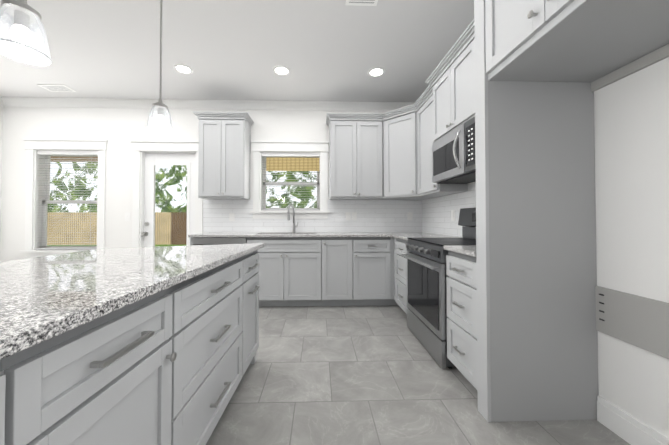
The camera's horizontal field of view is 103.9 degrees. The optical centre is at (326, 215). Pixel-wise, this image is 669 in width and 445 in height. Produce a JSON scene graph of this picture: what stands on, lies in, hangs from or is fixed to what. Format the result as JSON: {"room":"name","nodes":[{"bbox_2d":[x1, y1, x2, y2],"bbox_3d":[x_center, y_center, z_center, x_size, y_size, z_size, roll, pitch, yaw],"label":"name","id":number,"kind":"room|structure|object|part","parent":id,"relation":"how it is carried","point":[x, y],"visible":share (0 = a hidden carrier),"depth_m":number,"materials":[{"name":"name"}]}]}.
{"room":"kitchen","nodes":[
{"label":"kitchen","id":0,"kind":"room"},
{"bbox_2d":[0,106,2,252],"bbox_3d":[-4.614,-0.323,-0.798,0.160,2.830,9.110,0,-1,-2],"label":"wall","id":1,"kind":"structure","parent":0,"point":[1,126],"depth_m":3.74,"materials":[{"name":"white paint"}]},
{"bbox_2d":[0,107,388,261],"bbox_3d":[-1.616,-0.251,3.923,6.500,2.830,0.160,0,-1,-2],"label":"wall","id":2,"kind":"structure","parent":0,"point":[118,129],"depth_m":3.81,"materials":[{"name":"white paint"}]},
{"bbox_2d":[20,139,107,258],"bbox_3d":[-3.760,-0.238,3.835,1.163,1.717,0.213,0,-1,-2],"label":"window","id":3,"kind":"structure","parent":2,"relation":"in","point":[35,221],"depth_m":3.78,"materials":[{"name":"white paint"}]},
{"bbox_2d":[36,151,97,249],"bbox_3d":[-3.760,-0.222,3.822,0.865,1.435,0.050,0,-1,-2],"label":"window blinds","id":4,"kind":"object","parent":3,"relation":"attached to","point":[93,153],"visible":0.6,"depth_m":3.81,"materials":[{"name":"white plastic"}]},
{"bbox_2d":[130,140,202,246],"bbox_3d":[-2.310,0.038,3.879,1.060,2.249,0.200,0,-1,-2],"label":"door frame","id":5,"kind":"structure","parent":2,"relation":"attached to","point":[140,148],"depth_m":3.81,"materials":[{"name":"white paint"}]},
{"bbox_2d":[141,153,194,246],"bbox_3d":[-2.311,0.107,3.859,0.769,2.068,0.127,0,-1,-2],"label":"door","id":6,"kind":"structure","parent":2,"relation":"in","point":[152,160],"depth_m":3.88,"materials":[{"name":"white paint"}]},
{"bbox_2d":[154,165,186,245],"bbox_3d":[-2.311,0.043,3.901,0.506,1.600,0.004,0,-1,-2],"label":"window glass","id":7,"kind":"structure","parent":6,"relation":"attached to","point":[169,204],"depth_m":3.90,"materials":[{"name":"clear glass"}]},
{"bbox_2d":[2,97,414,110],"bbox_3d":[-1.568,-1.618,3.824,6.010,0.100,0.082,0,-1,-2],"label":"crown molding","id":8,"kind":"structure","parent":2,"relation":"attached to","point":[188,104],"depth_m":3.81,"materials":[{"name":"white paint"}]},
{"bbox_2d":[197,116,251,199],"bbox_3d":[-1.425,-0.782,3.690,0.616,1.097,0.327,0,-1,-2],"label":"upper cabinet","id":9,"kind":"object","parent":2,"relation":"attached to","point":[224,141],"depth_m":3.53,"materials":[{"name":"grey wood"}]},
{"bbox_2d":[250,141,329,218],"bbox_3d":[-0.534,-0.521,3.931,1.156,1.143,0.213,0,-1,-2],"label":"window","id":10,"kind":"structure","parent":2,"relation":"in","point":[260,147],"depth_m":3.87,"materials":[{"name":"white paint"}]},
{"bbox_2d":[262,152,319,209],"bbox_3d":[-0.533,-0.505,3.911,0.858,0.861,0.062,0,-1,-2],"label":"window blinds","id":11,"kind":"object","parent":10,"relation":"attached to","point":[277,161],"visible":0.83,"depth_m":3.89,"materials":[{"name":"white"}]},
{"bbox_2d":[203,200,422,231],"bbox_3d":[-0.184,0.008,3.875,3.240,0.477,0.008,0,-1,-2],"label":"tile backsplash","id":12,"kind":"structure","parent":2,"relation":"attached to","point":[372,215],"depth_m":3.88,"materials":[{"name":"white tile"}]},
{"bbox_2d":[229,213,234,220],"bbox_3d":[-1.383,0.028,3.832,0.075,0.120,0.008,0,-1,-2],"label":"electrical outlet plate","id":13,"kind":"object","parent":12,"relation":"attached to","point":[232,216],"depth_m":3.83,"materials":[{"name":"white plastic"}]},
{"bbox_2d":[346,212,350,219],"bbox_3d":[0.321,0.013,3.880,0.075,0.120,0.008,0,-1,-2],"label":"electrical outlet plate","id":14,"kind":"object","parent":12,"relation":"attached to","point":[348,214],"depth_m":3.88,"materials":[{"name":"white plastic"}]},
{"bbox_2d":[352,212,356,219],"bbox_3d":[0.411,0.013,3.883,0.075,0.120,0.008,0,-1,-2],"label":"electrical outlet plate","id":15,"kind":"object","parent":12,"relation":"attached to","point":[354,214],"depth_m":3.88,"materials":[{"name":"white plastic"}]},
{"bbox_2d":[407,212,411,219],"bbox_3d":[1.246,0.013,3.907,0.075,0.120,0.008,0,-1,-2],"label":"electrical outlet plate","id":16,"kind":"object","parent":12,"relation":"attached to","point":[409,214],"depth_m":3.90,"materials":[{"name":"white plastic"}]},
{"bbox_2d":[328,116,383,199],"bbox_3d":[0.408,-0.781,3.741,0.724,1.097,0.327,0,-1,-2],"label":"upper cabinet","id":17,"kind":"object","parent":2,"relation":"attached to","point":[356,143],"depth_m":3.59,"materials":[{"name":"grey wood"}]},
{"bbox_2d":[0,0,473,101],"bbox_3d":[-1.488,-1.785,-0.588,6.500,0.100,9.310,0,-1,-2],"label":"ceiling","id":18,"kind":"structure","parent":0,"point":[329,50],"depth_m":2.66,"materials":[{"name":"white paint"}]},
{"bbox_2d":[0,0,51,65],"bbox_3d":[-0.989,-1.118,0.857,0.138,1.190,0.138,0,-1,-2],"label":"pendant light","id":19,"kind":"object","parent":18,"relation":"hanging from","point":[21,24],"visible":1,"depth_m":0.83,"materials":[{"name":"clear glass"}]},
{"bbox_2d":[37,84,76,91],"bbox_3d":[-3.532,-1.669,3.440,0.340,0.009,0.180,0,-1,-2],"label":"ceiling vent","id":20,"kind":"object","parent":18,"relation":"in","point":[58,88],"visible":1,"depth_m":3.43,"materials":[{"name":"white metal"}]},
{"bbox_2d":[146,0,172,133],"bbox_3d":[-0.999,-1.107,1.582,0.138,1.190,0.138,0,-1,-2],"label":"pendant light","id":21,"kind":"object","parent":18,"relation":"hanging from","point":[159,115],"visible":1,"depth_m":1.55,"materials":[{"name":"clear glass"}]},
{"bbox_2d":[174,64,192,73],"bbox_3d":[-1.639,-1.676,3.003,0.196,0.008,0.196,0,-1,-2],"label":"recessed light","id":22,"kind":"object","parent":18,"relation":"in","point":[183,69],"visible":1,"depth_m":3.00,"materials":[{"name":"white paint"}]},
{"bbox_2d":[273,66,289,75],"bbox_3d":[-0.520,-1.675,3.035,0.196,0.008,0.196,0,-1,-2],"label":"recessed light","id":23,"kind":"object","parent":18,"relation":"in","point":[281,70],"visible":1,"depth_m":3.03,"materials":[{"name":"white paint"}]},
{"bbox_2d":[345,0,377,5],"bbox_3d":[0.280,-1.690,1.977,0.250,0.011,0.250,0,-1,-2],"label":"ceiling vent","id":24,"kind":"object","parent":18,"relation":"in","point":[362,2],"visible":1,"depth_m":2.07,"materials":[{"name":"white metal"}]},
{"bbox_2d":[368,67,384,76],"bbox_3d":[0.585,-1.675,3.066,0.196,0.008,0.196,0,-1,-2],"label":"recessed light","id":25,"kind":"object","parent":18,"relation":"in","point":[376,72],"visible":1,"depth_m":3.06,"materials":[{"name":"white paint"}]},
{"bbox_2d":[206,305,629,444],"bbox_3d":[-1.488,1.145,-0.632,6.500,0.100,9.310,0,-1,-2],"label":"floor","id":26,"kind":"structure","parent":0,"point":[350,375],"depth_m":1.64,"materials":[{"name":"tile"}]},
{"bbox_2d":[0,322,91,444],"bbox_3d":[-0.842,0.663,0.086,0.737,0.884,0.819,0,-1,-2],"label":"base cabinet","id":27,"kind":"object","parent":26,"relation":"on","point":[46,386],"depth_m":0.52,"materials":[{"name":"grey wood"}]},
{"bbox_2d":[0,243,263,359],"bbox_3d":[-0.945,0.213,0.558,0.984,0.030,3.047,0,-1,-2],"label":"countertop","id":28,"kind":"structure","parent":27,"relation":"on","point":[43,298],"depth_m":0.80,"materials":[{"name":"stone"}]},
{"bbox_2d":[90,278,191,444],"bbox_3d":[-0.858,0.672,0.667,0.737,0.884,0.469,0,-1,-2],"label":"base cabinet","id":29,"kind":"object","parent":26,"relation":"on","point":[169,366],"depth_m":0.79,"materials":[{"name":"grey wood"}]},
{"bbox_2d":[192,237,246,244],"bbox_3d":[-1.329,0.666,3.474,0.652,0.778,0.606,0,-1,-2],"label":"dishwasher","id":30,"kind":"object","parent":26,"relation":"on","point":[215,240],"visible":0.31,"depth_m":3.22,"materials":[{"name":"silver metal"}]},
{"bbox_2d":[192,252,251,444],"bbox_3d":[-0.876,0.682,1.279,0.737,0.884,0.876,0,-1,-2],"label":"base cabinet","id":31,"kind":"object","parent":26,"relation":"on","point":[221,295],"depth_m":1.30,"materials":[{"name":"grey wood"}]},
{"bbox_2d":[252,250,259,363],"bbox_3d":[-0.892,0.690,1.865,0.737,0.884,0.419,0,-1,-2],"label":"base cabinet","id":32,"kind":"object","parent":26,"relation":"on","point":[255,256],"depth_m":1.96,"materials":[{"name":"grey wood"}]},
{"bbox_2d":[244,236,327,305],"bbox_3d":[-0.504,0.716,3.548,0.993,0.884,0.617,0,-1,-2],"label":"base cabinet","id":33,"kind":"object","parent":26,"relation":"on","point":[293,271],"depth_m":3.25,"materials":[{"name":"grey wood"}]},
{"bbox_2d":[192,232,391,235],"bbox_3d":[-0.448,0.260,3.549,2.515,0.035,0.633,0,-1,-2],"label":"countertop","id":34,"kind":"structure","parent":33,"relation":"on","point":[209,233],"depth_m":3.28,"materials":[{"name":"grey stone"}]},
{"bbox_2d":[287,205,297,232],"bbox_3d":[-0.477,0.045,3.721,0.143,0.400,0.208,0,-1,-2],"label":"faucet","id":35,"kind":"object","parent":34,"relation":"on","point":[288,214],"depth_m":3.78,"materials":[{"name":"silver metal"}]},
{"bbox_2d":[328,236,351,305],"bbox_3d":[0.124,0.716,3.566,0.378,0.884,0.617,0,-1,-2],"label":"base cabinet","id":36,"kind":"object","parent":26,"relation":"on","point":[339,247],"depth_m":3.27,"materials":[{"name":"grey wood"}]},
{"bbox_2d":[352,236,391,305],"bbox_3d":[0.550,0.716,3.578,0.588,0.884,0.617,0,-1,-2],"label":"base cabinet","id":37,"kind":"object","parent":26,"relation":"on","point":[371,255],"depth_m":3.28,"materials":[{"name":"grey wood"}]},
{"bbox_2d":[392,232,458,239],"bbox_3d":[1.134,0.254,3.303,0.633,0.031,1.214,0,-1,-2],"label":"countertop","id":38,"kind":"structure","parent":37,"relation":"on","point":[399,235],"depth_m":3.07,"materials":[{"name":"grey stone"}]},
{"bbox_2d":[392,236,408,313],"bbox_3d":[1.149,0.707,2.999,0.617,0.884,0.614,0,-1,-2],"label":"base cabinet","id":39,"kind":"object","parent":26,"relation":"on","point":[399,263],"depth_m":3.01,"materials":[{"name":"grey wood"}]},
{"bbox_2d":[401,207,475,368],"bbox_3d":[1.107,0.532,2.304,0.688,1.215,0.765,0,-1,-2],"label":"range","id":40,"kind":"object","parent":26,"relation":"on","point":[427,317],"visible":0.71,"depth_m":2.18,"materials":[{"name":"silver metal"}]},
{"bbox_2d":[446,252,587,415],"bbox_3d":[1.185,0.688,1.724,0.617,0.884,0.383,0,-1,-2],"label":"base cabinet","id":41,"kind":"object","parent":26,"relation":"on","point":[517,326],"depth_m":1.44,"materials":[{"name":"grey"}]},
{"bbox_2d":[435,57,668,437],"bbox_3d":[1.644,-0.320,-0.621,0.160,2.830,9.110,0,-1,-2],"label":"wall","id":42,"kind":"structure","parent":0,"point":[631,125],"depth_m":1.28,"materials":[{"name":"white paint"}]},
{"bbox_2d":[384,105,439,199],"bbox_3d":[1.114,-0.784,3.562,0.657,1.097,0.726,0,-1,-2],"label":"upper cabinet","id":43,"kind":"object","parent":42,"relation":"attached to","point":[399,178],"depth_m":3.44,"materials":[{"name":"grey wood"}]},
{"bbox_2d":[412,84,467,195],"bbox_3d":[1.270,-0.792,3.026,0.376,1.097,0.620,0,-1,-2],"label":"upper cabinet","id":44,"kind":"object","parent":42,"relation":"attached to","point":[422,110],"depth_m":3.05,"materials":[{"name":"grey wood"}]},
{"bbox_2d":[423,183,475,236],"bbox_3d":[1.465,-0.045,2.722,0.008,0.549,2.340,0,-1,-2],"label":"tile backsplash","id":45,"kind":"structure","parent":42,"relation":"attached to","point":[431,215],"depth_m":3.16,"materials":[{"name":"white tile"}]},
{"bbox_2d":[451,210,454,220],"bbox_3d":[1.449,-0.001,2.995,0.008,0.120,0.075,0,-1,-2],"label":"electrical outlet plate","id":46,"kind":"object","parent":45,"relation":"attached to","point":[452,211],"depth_m":2.99,"materials":[{"name":"white plastic"}]},
{"bbox_2d":[432,28,483,143],"bbox_3d":[1.292,-1.057,2.334,0.372,0.626,0.765,0,-1,-2],"label":"upper cabinet","id":47,"kind":"object","parent":42,"relation":"attached to","point":[457,90],"depth_m":2.19,"materials":[{"name":"grey wood"}]},
{"bbox_2d":[432,116,475,183],"bbox_3d":[1.248,-0.536,2.325,0.441,0.410,0.761,0,-1,-2],"label":"over-the-range microwave","id":48,"kind":"object","parent":47,"relation":"attached to","point":[453,156],"visible":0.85,"depth_m":2.27,"materials":[{"name":"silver metal"}]},
{"bbox_2d":[480,84,583,183],"bbox_3d":[1.335,-0.811,1.753,0.317,1.097,0.386,0,-1,-2],"label":"panel","id":49,"kind":"object","parent":42,"relation":"attached to","point":[529,132],"depth_m":1.46,"materials":[{"name":"grey wood"}]},
{"bbox_2d":[480,0,658,83],"bbox_3d":[1.196,-1.080,1.243,0.625,0.653,0.448,0,-1,-2],"label":"upper cabinet","id":50,"kind":"object","parent":42,"relation":"attached to","point":[515,78],"depth_m":1.32,"materials":[{"name":"grey wood"}]},
{"bbox_3d":[1.189,-0.133,1.498,0.626,2.520,0.091,0,-1,-2],"label":"fridge surround panel","id":51,"kind":"part","parent":50,"relation":"part of","materials":[{"name":"grey wood"}]},
{"bbox_2d":[528,0,668,47],"bbox_3d":[1.206,-1.086,0.881,0.625,0.653,0.514,0,-1,-2],"label":"upper cabinet","id":52,"kind":"object","parent":42,"relation":"attached to","point":[578,23],"depth_m":1.05,"materials":[{"name":"grey wood"}]},
{"bbox_2d":[591,44,668,358],"bbox_3d":[1.524,-0.070,0.439,0.020,1.382,2.045,0,-1,-2],"label":"wall trim","id":53,"kind":"structure","parent":42,"relation":"attached to","point":[638,321],"depth_m":1.27,"materials":[{"name":"grey wood"}]},
{"bbox_2d":[597,396,668,444],"bbox_3d":[1.587,1.010,-1.779,0.019,0.135,6.440,0,-1,-2],"label":"baseboard","id":54,"kind":"structure","parent":42,"relation":"attached to","point":[624,425],"depth_m":1.29,"materials":[{"name":"white paint"}]},
{"label":"outside","id":55,"kind":"structure","parent":0,"visible":0},
{"bbox_2d":[47,156,316,246],"bbox_3d":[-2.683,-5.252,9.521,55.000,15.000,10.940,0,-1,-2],"label":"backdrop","id":56,"kind":"structure","parent":55,"point":[56,226],"depth_m":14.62,"materials":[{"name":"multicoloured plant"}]}
]}

